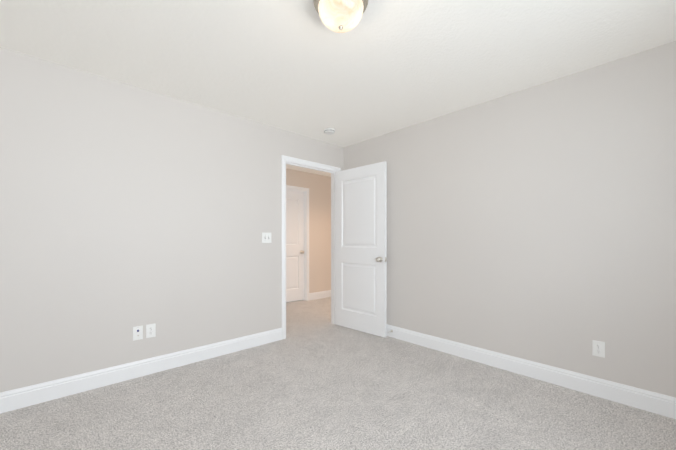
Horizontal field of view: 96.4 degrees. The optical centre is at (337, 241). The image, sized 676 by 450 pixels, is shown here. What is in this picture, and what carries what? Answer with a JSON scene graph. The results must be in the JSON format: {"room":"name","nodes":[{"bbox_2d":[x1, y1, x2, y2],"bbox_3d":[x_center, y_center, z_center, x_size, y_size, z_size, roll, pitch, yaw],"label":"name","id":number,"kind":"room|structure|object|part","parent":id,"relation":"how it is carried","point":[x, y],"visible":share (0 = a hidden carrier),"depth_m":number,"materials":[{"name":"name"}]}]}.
{"room":"empty bedroom","nodes":[
{"label":"empty bedroom","id":0,"kind":"room"},
{"bbox_2d":[0,47,343,392],"bbox_3d":[-0.343,-0.081,3.883,6.480,2.440,0.115,0,0,-43],"label":"wall","id":1,"kind":"structure","parent":0,"point":[125,209],"depth_m":2.48,"materials":[{"name":"beige paint"}]},
{"bbox_2d":[133,325,142,340],"bbox_3d":[-1.682,0.774,2.544,0.070,0.114,0.016,0,0,-43],"label":"outlet plate","id":2,"kind":"object","parent":1,"relation":"attached to","point":[137,332],"visible":1,"depth_m":2.54,"materials":[{"name":"white plastic"}]},
{"bbox_2d":[0,328,281,413],"bbox_3d":[-1.616,1.076,2.608,2.643,0.135,0.015,0,0,-43],"label":"baseboard","id":3,"kind":"structure","parent":1,"relation":"attached to","point":[18,398],"depth_m":2.46,"materials":[{"name":"white paint"}]},
{"bbox_2d":[146,323,155,337],"bbox_3d":[-1.616,0.774,2.612,0.070,0.114,0.007,0,0,-43],"label":"outlet","id":4,"kind":"object","parent":1,"relation":"attached to","point":[150,330],"visible":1,"depth_m":2.61,"materials":[{"name":"white plastic"}]},
{"bbox_2d":[262,232,270,242],"bbox_3d":[-0.790,-0.039,3.373,0.116,0.114,0.020,0,0,-43],"label":"switch plate","id":5,"kind":"object","parent":1,"relation":"attached to","point":[266,237],"visible":1,"depth_m":3.37,"materials":[{"name":"white plastic"}]},
{"bbox_2d":[281,155,340,338],"bbox_3d":[-0.347,0.069,3.869,0.939,2.140,0.132,0,0,-43],"label":"door frame","id":6,"kind":"structure","parent":1,"relation":"attached to","point":[284,158],"depth_m":3.70,"materials":[{"name":"white paint"}]},
{"bbox_2d":[335,161,386,337],"bbox_3d":[0.267,0.096,3.813,0.828,2.055,0.173,0,0,44],"label":"bedroom door","id":7,"kind":"structure","parent":6,"relation":"attached to","point":[361,248],"depth_m":3.76,"materials":[{"name":"white paint"}]},
{"bbox_3d":[0.527,0.215,3.563,0.106,0.067,0.173,0,0,44],"label":"knob","id":8,"kind":"part","parent":7,"relation":"part of","materials":[{"name":"silver metal"}]},
{"bbox_2d":[286,168,330,292],"bbox_3d":[-0.900,-0.088,5.540,5.030,2.440,0.115,0,0,-43],"label":"wall","id":9,"kind":"structure","parent":0,"point":[318,186],"depth_m":5.94,"materials":[{"name":"paint"}]},
{"bbox_2d":[286,190,303,301],"bbox_3d":[-0.942,0.089,5.541,0.765,2.055,0.173,0,0,-43],"label":"hall door","id":10,"kind":"structure","parent":9,"relation":"in","point":[294,245],"depth_m":5.65,"materials":[{"name":"white paint"}]},
{"bbox_2d":[286,185,308,300],"bbox_3d":[-0.916,0.062,5.513,0.894,2.140,0.132,0,0,-43],"label":"door frame","id":11,"kind":"structure","parent":9,"relation":"attached to","point":[305,248],"depth_m":5.75,"materials":[{"name":"white paint"}]},
{"bbox_2d":[309,290,330,299],"bbox_3d":[0.173,1.061,6.459,1.983,0.135,0.015,0,0,-43],"label":"baseboard","id":12,"kind":"structure","parent":9,"relation":"attached to","point":[319,295],"depth_m":5.95,"materials":[{"name":"white paint"}]},
{"bbox_2d":[0,297,675,449],"bbox_3d":[0.434,1.167,3.058,6.480,0.050,5.570,0,0,-43],"label":"floor","id":13,"kind":"structure","parent":0,"point":[316,379],"depth_m":2.07,"materials":[{"name":"carpet"}]},
{"bbox_2d":[0,0,675,176],"bbox_3d":[0.434,-1.323,3.047,6.480,0.050,5.570,0,0,-43],"label":"ceiling","id":14,"kind":"structure","parent":0,"point":[382,67],"depth_m":2.04,"materials":[{"name":"white paint"}]},
{"bbox_2d":[324,128,334,134],"bbox_3d":[-0.100,-1.280,3.539,0.132,0.039,0.132,0,0,-43],"label":"smoke detector","id":15,"kind":"object","parent":14,"relation":"attached to","point":[329,131],"visible":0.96,"depth_m":3.50,"materials":[{"name":"white plastic"}]},
{"bbox_2d":[313,0,367,32],"bbox_3d":[0.015,-1.200,1.586,0.286,0.183,0.286,0,0,-43],"label":"ceiling light fixture","id":16,"kind":"object","parent":14,"relation":"attached to","point":[340,16],"visible":1,"depth_m":1.54,"materials":[{"name":"white glass"}]},
{"bbox_2d":[344,41,675,397],"bbox_3d":[1.442,-0.077,2.828,0.115,2.440,3.865,0,0,-43],"label":"wall","id":17,"kind":"structure","parent":0,"point":[537,223],"depth_m":2.45,"materials":[{"name":"beige paint"}]},
{"bbox_2d":[386,324,675,418],"bbox_3d":[1.355,1.075,2.830,0.015,0.135,3.750,0,0,-43],"label":"baseboard","id":18,"kind":"structure","parent":17,"relation":"attached to","point":[651,401],"depth_m":2.43,"materials":[{"name":"white paint"}]},
{"bbox_2d":[592,340,604,357],"bbox_3d":[1.921,0.793,2.229,0.007,0.114,0.070,0,0,-43],"label":"outlet","id":19,"kind":"object","parent":17,"relation":"attached to","point":[598,348],"visible":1,"depth_m":2.23,"materials":[{"name":"white plastic"}]}
]}

